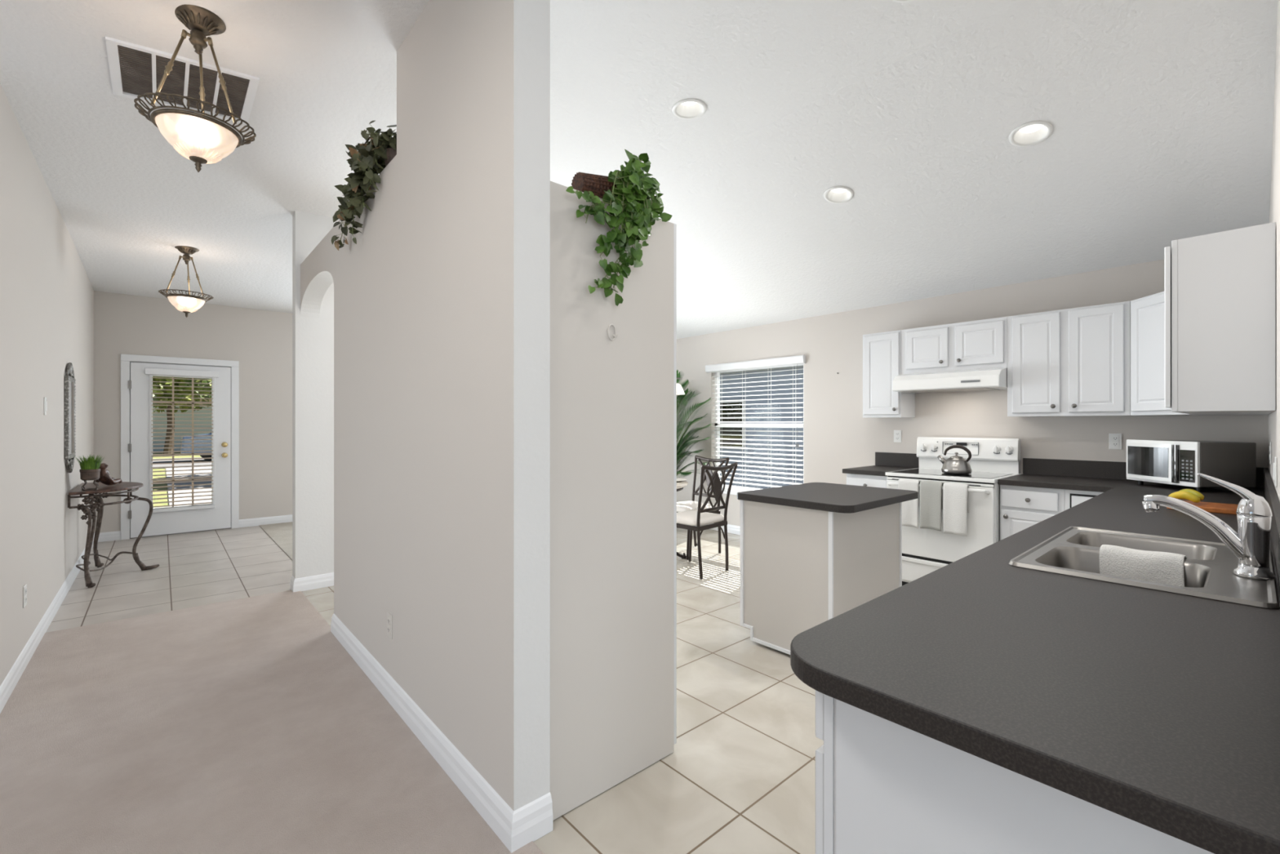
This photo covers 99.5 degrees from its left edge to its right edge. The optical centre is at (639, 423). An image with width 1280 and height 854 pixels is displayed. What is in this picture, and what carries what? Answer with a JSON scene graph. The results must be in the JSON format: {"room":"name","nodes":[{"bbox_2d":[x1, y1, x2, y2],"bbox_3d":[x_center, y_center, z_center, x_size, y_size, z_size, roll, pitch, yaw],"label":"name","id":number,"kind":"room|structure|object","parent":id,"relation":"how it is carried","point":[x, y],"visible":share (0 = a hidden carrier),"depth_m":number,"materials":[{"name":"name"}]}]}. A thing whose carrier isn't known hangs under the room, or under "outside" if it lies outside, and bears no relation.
{"room":"kitchen and hallway","nodes":[
{"label":"kitchen and hallway","id":0,"kind":"room"},
{"bbox_2d":[0,83,93,685],"bbox_3d":[-4.534,-0.155,4.181,0.140,2.950,4.970,0,0,-41],"label":"wall","id":1,"kind":"structure","parent":0,"point":[46,291],"depth_m":3.16,"materials":[{"name":"grey paint"}]},
{"bbox_2d":[22,583,26,608],"bbox_3d":[-3.349,0.940,2.952,0.008,0.114,0.070,0,0,-41],"label":"wall outlet","id":2,"kind":"object","parent":1,"relation":"attached to","point":[24,588],"visible":1,"depth_m":2.94,"materials":[{"name":"white plastic"}]},
{"bbox_2d":[44,396,47,414],"bbox_3d":[-3.806,-0.110,3.470,0.009,0.114,0.070,0,0,-41],"label":"light switch","id":3,"kind":"object","parent":1,"relation":"attached to","point":[45,398],"visible":1,"depth_m":3.46,"materials":[{"name":"white plastic"}]},
{"bbox_2d":[0,530,120,713],"bbox_3d":[-4.361,1.269,4.253,0.215,0.100,4.850,0,0,-41],"label":"baseboard","id":4,"kind":"structure","parent":1,"relation":"attached to","point":[6,687],"depth_m":3.27,"materials":[{"name":"white paint"}]},
{"bbox_2d":[64,362,75,472],"bbox_3d":[-4.558,-0.045,4.333,0.029,0.883,0.430,0,0,-41],"label":"wall mirror","id":5,"kind":"object","parent":1,"relation":"attached to","point":[69,380],"visible":1,"depth_m":4.25,"materials":[{"name":"grey metal"}]},
{"bbox_2d":[69,381,74,453],"bbox_3d":[-4.559,-0.045,4.332,0.021,0.574,0.362,0,0,-41],"label":"mirror glass","id":6,"kind":"object","parent":5,"relation":"attached to","point":[71,383],"depth_m":4.34,"materials":[{"name":"white"}]},
{"bbox_2d":[79,468,100,479],"bbox_3d":[-4.463,0.411,4.397,0.120,0.080,0.120,0,0,-41],"label":"pot","id":7,"kind":"object","parent":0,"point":[85,473],"depth_m":4.36,"materials":[{"name":"ceramic"}]},
{"bbox_2d":[152,452,200,507],"bbox_3d":[-17.433,1.430,19.732,60.000,0.100,35.340,0,0,-41],"label":"ground","id":8,"kind":"structure","parent":0,"point":[175,456],"depth_m":12.38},
{"bbox_2d":[152,382,211,453],"bbox_3d":[-25.160,-1.250,28.478,19.200,5.260,9.600,0,0,-41],"label":"house","id":9,"kind":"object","parent":8,"relation":"on","point":[210,400],"visible":0.04,"depth_m":25.88,"materials":[{"name":"beige paint"}]},
{"bbox_2d":[152,376,211,407],"bbox_3d":[-11.285,-0.961,11.343,4.866,4.711,4.251,0,0,-17],"label":"street tree","id":10,"kind":"object","parent":8,"relation":"on","point":[153,379],"visible":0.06,"depth_m":12.01,"materials":[{"name":"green plant"}]},
{"bbox_2d":[152,377,211,453],"bbox_3d":[-19.722,-1.349,22.571,5.008,5.483,4.103,0,0,-41],"label":"street tree","id":11,"kind":"object","parent":8,"relation":"on","point":[175,380],"visible":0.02,"depth_m":22.59,"materials":[{"name":"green plant"}]},
{"bbox_2d":[152,457,211,468],"bbox_3d":[-16.552,1.373,18.735,60.000,0.015,6.000,0,0,-41],"label":"road","id":12,"kind":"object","parent":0,"point":[194,460],"visible":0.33,"depth_m":18.49,"materials":[{"name":"grey concrete"}]},
{"bbox_2d":[179,430,211,461],"bbox_3d":[-14.693,0.630,20.778,4.482,1.460,1.640,0,0,-41],"label":"parked car","id":13,"kind":"object","parent":12,"relation":"on","point":[206,433],"visible":0.11,"depth_m":19.05,"materials":[{"name":"silver metal"}]},
{"bbox_2d":[165,466,211,506],"bbox_3d":[-10.139,1.373,12.459,1.100,0.015,11.700,0,0,-41],"label":"driveway","id":14,"kind":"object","parent":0,"point":[205,467],"visible":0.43,"depth_m":11.77,"materials":[{"name":"grey concrete"}]},
{"bbox_2d":[93,290,292,533],"bbox_3d":[-3.899,-0.155,7.978,5.840,2.950,0.120,0,0,-41],"label":"wall","id":15,"kind":"structure","parent":0,"point":[261,340],"depth_m":6.79,"materials":[{"name":"grey paint"}]},
{"bbox_2d":[128,362,231,537],"bbox_3d":[-5.463,0.305,6.460,0.937,2.000,0.113,0,0,-41],"label":"door","id":16,"kind":"structure","parent":15,"relation":"in","point":[186,517],"depth_m":6.43,"materials":[{"name":"white paint"}]},
{"bbox_2d":[151,377,213,507],"bbox_3d":[-5.442,0.220,6.454,0.564,1.512,0.032,0,0,-41],"label":"blind","id":17,"kind":"object","parent":16,"relation":"attached to","point":[208,504],"depth_m":6.45,"materials":[{"name":"beige plastic"}]},
{"bbox_2d":[120,354,239,539],"bbox_3d":[-5.514,0.268,6.536,1.080,2.105,0.142,0,0,-41],"label":"trim","id":18,"kind":"structure","parent":15,"relation":"attached to","point":[125,358],"depth_m":6.37,"materials":[{"name":"white paint"}]},
{"bbox_2d":[129,527,231,538],"bbox_3d":[-5.531,1.313,6.555,0.940,0.013,0.170,0,0,-41],"label":"trim","id":19,"kind":"structure","parent":15,"relation":"attached to","point":[229,527],"depth_m":6.48,"materials":[{"name":"grey wood"}]},
{"bbox_2d":[239,514,292,527],"bbox_3d":[-3.662,1.269,8.098,3.765,0.100,0.014,0,0,-41],"label":"baseboard","id":20,"kind":"structure","parent":15,"relation":"attached to","point":[283,518],"depth_m":7.03,"materials":[{"name":"white paint"}]},
{"bbox_2d":[292,210,339,578],"bbox_3d":[-2.280,-0.230,4.684,1.215,3.100,0.120,0,0,-41],"label":"wall","id":21,"kind":"structure","parent":0,"point":[313,339],"depth_m":4.32,"materials":[{"name":"white paint"}]},
{"bbox_2d":[289,572,333,591],"bbox_3d":[-2.281,1.266,4.673,1.231,0.105,0.136,0,0,-41],"label":"baseboard","id":22,"kind":"structure","parent":21,"relation":"attached to","point":[313,582],"depth_m":4.30,"materials":[{"name":"white paint"}]},
{"bbox_2d":[0,521,823,853],"bbox_3d":[-1.213,1.367,2.264,9.420,0.106,12.240,0,0,-41],"label":"floor","id":23,"kind":"structure","parent":0,"point":[242,726],"depth_m":2.27,"materials":[{"name":"beige carpet"}]},
{"bbox_2d":[67,481,159,587],"bbox_3d":[-4.581,0.932,4.759,0.541,0.780,0.919,0,0,-41],"label":"console table","id":24,"kind":"object","parent":23,"relation":"on","point":[129,486],"visible":0.99,"depth_m":4.61,"materials":[{"name":"brown metal"}]},
{"bbox_2d":[76,453,103,490],"bbox_3d":[-4.457,0.395,4.395,0.215,0.291,0.212,0,0,-41],"label":"potted grass","id":25,"kind":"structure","parent":24,"relation":"on","point":[90,469],"depth_m":4.36,"materials":[{"name":"plant"}]},
{"bbox_2d":[95,462,122,484],"bbox_3d":[-4.552,0.433,4.641,0.141,0.197,0.245,0,0,-19],"label":"figurine","id":26,"kind":"object","parent":24,"relation":"on","point":[104,477],"visible":0.8,"depth_m":4.56,"materials":[{"name":"brown ceramic"}]},
{"bbox_2d":[550,181,676,820],"bbox_3d":[-0.295,0.257,2.266,0.652,2.118,0.714,0,0,-41],"label":"wall","id":27,"kind":"structure","parent":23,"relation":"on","point":[613,404],"depth_m":1.95,"materials":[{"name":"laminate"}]},
{"bbox_2d":[607,324,617,341],"bbox_3d":[-0.096,-0.328,1.950,0.040,0.062,0.020,0,0,-41],"label":"wall hook","id":28,"kind":"object","parent":27,"relation":"attached to","point":[615,335],"visible":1,"depth_m":1.95,"materials":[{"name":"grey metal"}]},
{"bbox_2d":[565,149,671,306],"bbox_3d":[-0.100,-0.710,1.973,0.494,0.584,0.226,0,0,-41],"label":"ivy plant","id":29,"kind":"object","parent":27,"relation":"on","point":[629,196],"visible":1,"depth_m":1.93,"materials":[{"name":"green plant"}]},
{"bbox_2d":[676,480,688,558],"bbox_3d":[-0.051,0.943,5.253,1.030,0.756,1.030,0,0,-41],"label":"dining table","id":30,"kind":"object","parent":23,"relation":"on","point":[680,485],"visible":0.11,"depth_m":5.14,"materials":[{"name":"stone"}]},
{"bbox_2d":[676,477,686,481],"bbox_3d":[0.333,0.553,5.272,0.240,0.021,0.240,0,0,-41],"label":"plate","id":31,"kind":"object","parent":30,"relation":"on","point":[677,478],"visible":0.35,"depth_m":5.30,"materials":[{"name":"white ceramic"}]},
{"bbox_2d":[676,370,713,478],"bbox_3d":[0.349,0.335,6.599,1.246,1.967,0.924,0,0,36],"label":"palm plant","id":32,"kind":"object","parent":23,"relation":"on","point":[681,446],"visible":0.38,"depth_m":6.45,"materials":[{"name":"green plant"}]},
{"bbox_2d":[676,454,728,559],"bbox_3d":[0.555,0.831,5.555,0.544,0.972,0.518,0,0,-35],"label":"dining chair","id":33,"kind":"object","parent":23,"relation":"on","point":[682,506],"visible":0.49,"depth_m":5.56,"materials":[{"name":"brown metal"}]},
{"bbox_2d":[676,500,717,511],"bbox_3d":[0.509,0.847,5.522,0.419,0.065,0.434,0,0,-35],"label":"seat cushion","id":34,"kind":"object","parent":33,"relation":"on","point":[682,506],"depth_m":5.40,"materials":[{"name":"white fabric"}]},
{"bbox_2d":[676,462,737,578],"bbox_3d":[0.521,0.831,4.852,0.544,0.972,0.518,0,0,45],"label":"dining chair","id":35,"kind":"object","parent":23,"relation":"on","point":[691,520],"visible":0.94,"depth_m":4.71,"materials":[{"name":"brown metal"}]},
{"bbox_2d":[676,510,724,526],"bbox_3d":[0.481,0.847,4.892,0.419,0.065,0.434,0,0,45],"label":"seat cushion","id":36,"kind":"object","parent":35,"relation":"on","point":[688,517],"depth_m":4.74,"materials":[{"name":"white fabric"}]},
{"bbox_2d":[740,499,902,654],"bbox_3d":[1.150,0.892,3.381,0.900,0.854,0.608,0,0,-41],"label":"base cabinet","id":37,"kind":"object","parent":23,"relation":"on","point":[802,569],"visible":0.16,"depth_m":3.10,"materials":[{"name":"grey laminate"}]},
{"bbox_2d":[737,482,918,513],"bbox_3d":[1.169,0.444,3.341,0.920,0.041,0.729,0,0,-41],"label":"countertop","id":38,"kind":"structure","parent":37,"relation":"on","point":[824,496],"depth_m":3.15,"materials":[{"name":"laminate"}]},
{"bbox_2d":[846,473,887,488],"bbox_3d":[2.153,0.879,4.814,0.660,0.880,0.380,0,0,-41],"label":"base cabinet","id":39,"kind":"object","parent":23,"relation":"on","point":[864,480],"visible":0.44,"depth_m":4.61,"materials":[{"name":"white wood"}]},
{"bbox_2d":[842,452,919,476],"bbox_3d":[2.154,0.356,4.824,0.651,0.163,0.406,0,0,-41],"label":"countertop","id":40,"kind":"structure","parent":39,"relation":"on","point":[885,462],"depth_m":4.93,"materials":[{"name":"laminate"}]},
{"bbox_2d":[885,436,1022,585],"bbox_3d":[2.491,0.720,4.332,0.740,1.199,0.774,0,0,-41],"label":"electric range","id":41,"kind":"object","parent":23,"relation":"on","point":[925,551],"visible":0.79,"depth_m":4.22,"materials":[{"name":"white metal"}]},
{"bbox_2d":[897,479,920,528],"bbox_3d":[2.102,0.620,4.226,0.066,0.370,0.152,0,0,-41],"label":"hand towel","id":42,"kind":"object","parent":41,"relation":"hanging from","point":[909,508],"visible":0.75,"depth_m":4.20,"materials":[{"name":"white fabric"}]},
{"bbox_2d":[920,480,943,531],"bbox_3d":[2.210,0.620,4.104,0.066,0.365,0.152,0,0,-41],"label":"hand towel","id":43,"kind":"object","parent":41,"relation":"hanging from","point":[931,491],"visible":0.98,"depth_m":4.08,"materials":[{"name":"grey fabric"}]},
{"bbox_2d":[893,468,1013,478],"bbox_3d":[2.486,0.397,4.327,0.545,0.003,0.698,0,0,-41],"label":"glass cooktop","id":44,"kind":"object","parent":41,"relation":"in","point":[914,471],"depth_m":4.23,"materials":[{"name":"white glass"}]},
{"bbox_2d":[937,444,972,474],"bbox_3d":[2.496,0.282,4.274,0.209,0.224,0.209,0,0,4],"label":"kettle","id":45,"kind":"object","parent":41,"relation":"on","point":[955,464],"visible":1,"depth_m":4.21,"materials":[{"name":"silver metal"}]},
{"bbox_2d":[942,482,969,536],"bbox_3d":[2.321,0.627,3.978,0.066,0.376,0.160,0,0,-41],"label":"hand towel","id":46,"kind":"object","parent":41,"relation":"hanging from","point":[956,496],"visible":1,"depth_m":3.96,"materials":[{"name":"white fabric"}]},
{"bbox_2d":[815,689,1213,853],"bbox_3d":[0.806,0.879,1.058,0.791,0.880,0.628,0,0,-41],"label":"base cabinet","id":47,"kind":"object","parent":23,"relation":"on","point":[883,786],"visible":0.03,"depth_m":0.85,"materials":[{"name":"white wood"}]},
{"bbox_2d":[1000,484,1064,540],"bbox_3d":[2.922,0.879,3.943,0.660,0.880,0.370,0,0,-41],"label":"base cabinet","id":48,"kind":"object","parent":23,"relation":"on","point":[1021,508],"visible":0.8,"depth_m":3.77,"materials":[{"name":"white wood"}]},
{"bbox_2d":[1064,488,1103,510],"bbox_3d":[3.353,0.879,3.482,0.625,0.880,0.889,0,0,-41],"label":"base cabinet","id":49,"kind":"object","parent":23,"relation":"on","point":[1073,498],"visible":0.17,"depth_m":3.56,"materials":[{"name":"white wood"}]},
{"bbox_3d":[2.526,0.879,2.565,1.818,0.880,0.610,0,0,-41],"label":"base cabinet","id":50,"kind":"object","parent":23,"relation":"on","visible":0},
{"bbox_2d":[790,457,1279,853],"bbox_3d":[1.843,0.356,2.394,4.333,0.163,1.268,0,0,-41],"label":"countertop","id":51,"kind":"structure","parent":50,"relation":"on","point":[1159,710],"depth_m":0.88,"materials":[{"name":"laminate"}]},
{"bbox_2d":[1008,526,1279,608],"bbox_3d":[1.499,0.482,1.606,0.799,0.186,0.499,0,0,-41],"label":"sink","id":52,"kind":"object","parent":51,"relation":"in","point":[1209,566],"visible":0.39,"depth_m":1.59,"materials":[{"name":"silver metal"}]},
{"bbox_2d":[1035,546,1211,587],"bbox_3d":[1.347,0.485,1.519,0.340,0.180,0.343,0,0,-41],"label":"basin","id":53,"kind":"object","parent":52,"relation":"in","point":[1083,559],"depth_m":1.68,"materials":[{"name":"silver metal"}]},
{"bbox_2d":[1066,531,1217,559],"bbox_3d":[1.627,0.485,1.766,0.298,0.180,0.343,0,0,-41],"label":"basin","id":54,"kind":"object","parent":52,"relation":"in","point":[1193,551],"depth_m":1.86,"materials":[{"name":"silver metal"}]},
{"bbox_2d":[1099,544,1186,586],"bbox_3d":[1.511,0.432,1.627,0.127,0.106,0.194,0,0,-41],"label":"cloth","id":55,"kind":"object","parent":52,"relation":"on","point":[1162,567],"visible":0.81,"depth_m":1.59,"materials":[{"name":"white fabric"}]},
{"bbox_2d":[1142,472,1275,580],"bbox_3d":[1.516,0.263,1.456,0.072,0.260,0.248,0,0,-41],"label":"kitchen faucet","id":56,"kind":"object","parent":52,"relation":"on","point":[1251,544],"visible":1,"depth_m":1.39,"materials":[{"name":"silver metal"}]},
{"bbox_2d":[1126,439,1256,491],"bbox_3d":[3.376,0.253,3.356,0.355,0.292,0.470,0,0,1],"label":"microwave","id":57,"kind":"object","parent":51,"relation":"on","point":[1174,462],"visible":0.94,"depth_m":3.16,"materials":[{"name":"grey metal"}]},
{"bbox_2d":[1166,500,1238,514],"bbox_3d":[2.632,0.389,2.519,0.240,0.022,0.250,0,0,-41],"label":"wooden board","id":58,"kind":"object","parent":51,"relation":"on","point":[1220,508],"visible":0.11,"depth_m":2.44,"materials":[{"name":"orange wood"}]},
{"bbox_2d":[1168,491,1200,502],"bbox_3d":[2.556,0.343,2.545,0.038,0.048,0.114,0,0,-22],"label":"banana","id":59,"kind":"object","parent":58,"relation":"on","point":[1178,495],"visible":0.82,"depth_m":2.53,"materials":[{"name":"yellow food"}]},
{"bbox_2d":[1178,488,1204,500],"bbox_3d":[2.607,0.335,2.570,0.038,0.048,0.114,0,0,-7],"label":"banana","id":60,"kind":"object","parent":58,"relation":"on","point":[1199,495],"visible":0.38,"depth_m":2.54,"materials":[{"name":"yellow food"}]},
{"bbox_2d":[300,0,550,811],"bbox_3d":[-1.482,-0.240,3.014,0.131,3.120,3.440,0,0,-41],"label":"wall","id":61,"kind":"structure","parent":0,"point":[442,299],"depth_m":2.00,"materials":[{"name":"grey paint"}]},
{"bbox_2d":[331,120,396,250],"bbox_3d":[-1.420,-1.221,2.846,0.283,0.515,0.830,0,0,-41],"label":"ivy plant","id":62,"kind":"object","parent":61,"relation":"attached to","point":[371,157],"visible":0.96,"depth_m":2.72,"materials":[{"name":"green plant"}]},
{"bbox_2d":[386,611,392,639],"bbox_3d":[-1.196,0.965,2.586,0.008,0.114,0.070,0,0,-41],"label":"wall outlet","id":63,"kind":"object","parent":61,"relation":"attached to","point":[389,617],"visible":1,"depth_m":2.58,"materials":[{"name":"white plastic"}]},
{"bbox_2d":[330,613,552,853],"bbox_3d":[-1.117,1.262,2.588,0.149,0.115,2.355,0,0,-41],"label":"baseboard","id":64,"kind":"structure","parent":61,"relation":"attached to","point":[533,820],"depth_m":1.96,"materials":[{"name":"white paint"}]},
{"bbox_2d":[0,0,1277,338],"bbox_3d":[-1.227,-1.490,2.265,9.400,0.740,12.260,0,0,-41],"label":"ceiling","id":65,"kind":"structure","parent":0,"point":[1160,113],"depth_m":2.96,"materials":[{"name":"white paint"}]},
{"bbox_2d":[105,36,259,124],"bbox_3d":[-2.197,-1.633,2.623,0.530,0.068,0.500,0,0,-41],"label":"ceiling vent","id":66,"kind":"object","parent":65,"relation":"in","point":[148,64],"visible":0.84,"depth_m":2.58,"materials":[{"name":"white metal"}]},
{"bbox_2d":[158,245,213,317],"bbox_3d":[-4.109,-1.274,4.910,0.382,0.633,0.382,0,0,-41],"label":"pendant lamp","id":67,"kind":"object","parent":65,"relation":"hanging from","point":[186,304],"visible":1,"depth_m":4.86,"materials":[{"name":"white glass"}]},
{"bbox_2d":[133,4,256,172],"bbox_3d":[-1.802,-1.340,2.211,0.382,0.633,0.382,0,0,-41],"label":"pendant lamp","id":68,"kind":"object","parent":65,"relation":"hanging from","point":[201,139],"visible":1,"depth_m":2.16,"materials":[{"name":"white glass"}]},
{"bbox_2d":[676,377,684,395],"bbox_3d":[-0.078,-0.910,5.255,0.922,1.261,0.922,0,0,-41],"label":"chandelier","id":69,"kind":"object","parent":65,"relation":"hanging from","point":[679,389],"visible":0.06,"depth_m":5.18,"materials":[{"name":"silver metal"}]},
{"bbox_2d":[671,98,706,119],"bbox_3d":[0.272,-1.763,2.992,0.192,0.069,0.192,0,0,-41],"label":"recessed light","id":70,"kind":"object","parent":65,"relation":"in","point":[686,108],"visible":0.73,"depth_m":3.03,"materials":[{"name":"white plastic"}]},
{"bbox_2d":[823,186,853,203],"bbox_3d":[1.342,-1.567,3.661,0.186,0.100,0.192,0,0,-41],"label":"recessed light","id":71,"kind":"object","parent":65,"relation":"in","point":[836,194],"visible":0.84,"depth_m":3.70,"materials":[{"name":"white plastic"}]},
{"bbox_2d":[892,0,912,2],"bbox_3d":[1.076,-1.763,2.135,0.192,0.069,0.192,0,0,-41],"label":"recessed light","id":72,"kind":"object","parent":65,"relation":"in","point":[897,1],"visible":1,"depth_m":2.22,"materials":[{"name":"white plastic"}]},
{"bbox_2d":[1008,120,1053,146],"bbox_3d":[2.074,-1.560,2.877,0.186,0.100,0.192,0,0,-41],"label":"recessed light","id":73,"kind":"object","parent":65,"relation":"in","point":[1034,132],"visible":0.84,"depth_m":2.91,"materials":[{"name":"white plastic"}]},
{"bbox_2d":[676,259,1268,526],"bbox_3d":[2.287,0.040,5.276,0.145,2.560,12.120,0,0,-41],"label":"wall","id":74,"kind":"structure","parent":0,"point":[837,437],"depth_m":4.90,"materials":[{"name":"grey paint"}]},
{"bbox_2d":[699,523,740,534],"bbox_3d":[0.019,1.269,5.367,3.135,0.100,3.180,0,0,-41],"label":"baseboard","id":75,"kind":"structure","parent":74,"relation":"attached to","point":[733,529],"depth_m":6.49,"materials":[{"name":"white paint"}]},
{"bbox_2d":[715,364,804,494],"bbox_3d":[1.348,0.085,6.291,0.150,1.530,1.356,0,0,-41],"label":"window","id":76,"kind":"structure","parent":74,"relation":"in","point":[732,492],"depth_m":6.52,"materials":[{"name":"white paint"}]},
{"bbox_2d":[705,355,805,491],"bbox_3d":[1.304,0.040,6.278,0.098,1.530,1.376,0,0,-41],"label":"window blind","id":77,"kind":"object","parent":76,"relation":"attached to","point":[799,359],"visible":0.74,"depth_m":6.20,"materials":[{"name":"white plastic"}]},
{"bbox_2d":[862,329,915,417],"bbox_3d":[2.255,-0.433,4.935,0.350,0.762,0.343,0,0,-41],"label":"upper cabinet","id":78,"kind":"object","parent":74,"relation":"attached to","point":[882,351],"visible":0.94,"depth_m":4.83,"materials":[{"name":"white wood"}]},
{"bbox_2d":[875,452,919,467],"bbox_3d":[2.390,0.337,5.032,0.021,0.124,0.406,0,0,-41],"label":"backsplash","id":79,"kind":"structure","parent":74,"relation":"attached to","point":[887,459],"depth_m":5.03,"materials":[{"name":"laminate"}]},
{"bbox_2d":[893,430,901,442],"bbox_3d":[2.395,0.120,5.038,0.008,0.114,0.070,0,0,-41],"label":"wall outlet","id":80,"kind":"object","parent":74,"relation":"attached to","point":[897,433],"visible":1,"depth_m":5.04,"materials":[{"name":"white plastic"}]},
{"bbox_2d":[892,367,1007,393],"bbox_3d":[2.578,-0.344,4.462,0.488,0.156,0.783,0,0,-41],"label":"range hood","id":81,"kind":"object","parent":74,"relation":"attached to","point":[993,379],"visible":0.84,"depth_m":4.29,"materials":[{"name":"white metal"}]},
{"bbox_2d":[907,387,999,393],"bbox_3d":[2.571,-0.269,4.453,0.350,0.006,0.570,0,0,-41],"label":"grille","id":82,"kind":"object","parent":81,"relation":"attached to","point":[966,389],"depth_m":4.41,"materials":[{"name":"silver metal"}]},
{"bbox_2d":[901,316,1007,374],"bbox_3d":[2.631,-0.618,4.510,0.350,0.392,0.791,0,0,-41],"label":"upper cabinet","id":83,"kind":"object","parent":74,"relation":"attached to","point":[977,344],"visible":0.94,"depth_m":4.38,"materials":[{"name":"white wood"}]},
{"bbox_2d":[1007,301,1130,417],"bbox_3d":[3.125,-0.433,3.951,0.350,0.762,0.699,0,0,-41],"label":"upper cabinet","id":84,"kind":"object","parent":74,"relation":"attached to","point":[1075,362],"visible":0.98,"depth_m":3.82,"materials":[{"name":"white wood"}]},
{"bbox_2d":[1109,433,1121,449],"bbox_3d":[3.411,0.130,3.888,0.008,0.114,0.070,0,0,-41],"label":"wall outlet","id":85,"kind":"object","parent":74,"relation":"attached to","point":[1115,439],"visible":1,"depth_m":3.88,"materials":[{"name":"white plastic"}]},
{"bbox_2d":[1111,442,1118,446],"bbox_3d":[3.410,0.151,3.887,0.004,0.028,0.034,0,0,-41],"label":"receptacle","id":86,"kind":"object","parent":85,"relation":"attached to","point":[1113,444],"depth_m":3.89,"materials":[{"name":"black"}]},
{"bbox_2d":[1111,436,1118,440],"bbox_3d":[3.410,0.109,3.887,0.004,0.028,0.034,0,0,-41],"label":"receptacle","id":87,"kind":"object","parent":85,"relation":"attached to","point":[1113,438],"depth_m":3.89,"materials":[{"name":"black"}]},
{"bbox_2d":[1268,0,1279,502],"bbox_3d":[2.327,-0.230,1.893,4.275,3.100,0.120,0,0,-41],"label":"wall","id":88,"kind":"structure","parent":0,"point":[1274,208],"depth_m":2.12,"materials":[{"name":"grey paint"}]},
{"bbox_2d":[1022,457,1279,589],"bbox_3d":[1.881,0.337,2.427,4.233,0.124,1.268,0,0,-41],"label":"backsplash","id":89,"kind":"structure","parent":88,"relation":"attached to","point":[1068,468],"depth_m":3.91,"materials":[{"name":"laminate"}]},
{"bbox_2d":[1130,291,1268,415],"bbox_3d":[3.447,-0.433,3.366,0.643,0.762,0.601,0,0,-41],"label":"upper cabinet","id":90,"kind":"object","parent":88,"relation":"attached to","point":[1147,313],"visible":0.25,"depth_m":3.43,"materials":[{"name":"white wood"}]},
{"bbox_2d":[1164,222,1275,414],"bbox_3d":[2.865,-0.433,2.686,1.127,0.762,0.353,0,0,-41],"label":"upper cabinet","id":91,"kind":"object","parent":88,"relation":"attached to","point":[1220,288],"visible":1,"depth_m":2.30,"materials":[{"name":"white wood"}]},
{"bbox_2d":[1269,441,1271,463],"bbox_3d":[3.223,0.150,2.771,0.070,0.114,0.008,0,0,-41],"label":"wall outlet","id":92,"kind":"object","parent":88,"relation":"attached to","point":[1270,446],"visible":1,"depth_m":2.75,"materials":[{"name":"white plastic"}]},
{"bbox_2d":[1272,456,1277,486],"bbox_3d":[2.511,0.190,2.142,0.116,0.114,0.009,0,0,-41],"label":"light switch","id":93,"kind":"object","parent":88,"relation":"attached to","point":[1275,464],"visible":1,"depth_m":2.10,"materials":[{"name":"white plastic"}]},
{"bbox_3d":[16.981,1.430,7.430,24.710,0.100,28.650,0,0,-41],"label":"ground","id":94,"kind":"structure","parent":0,"visible":0},
{"bbox_2d":[720,364,803,488],"bbox_3d":[3.934,-0.850,11.482,4.900,4.460,16.000,0,0,-41],"label":"wall","id":95,"kind":"structure","parent":94,"relation":"on","point":[793,367],"depth_m":10.49,"materials":[{"name":"blue"}]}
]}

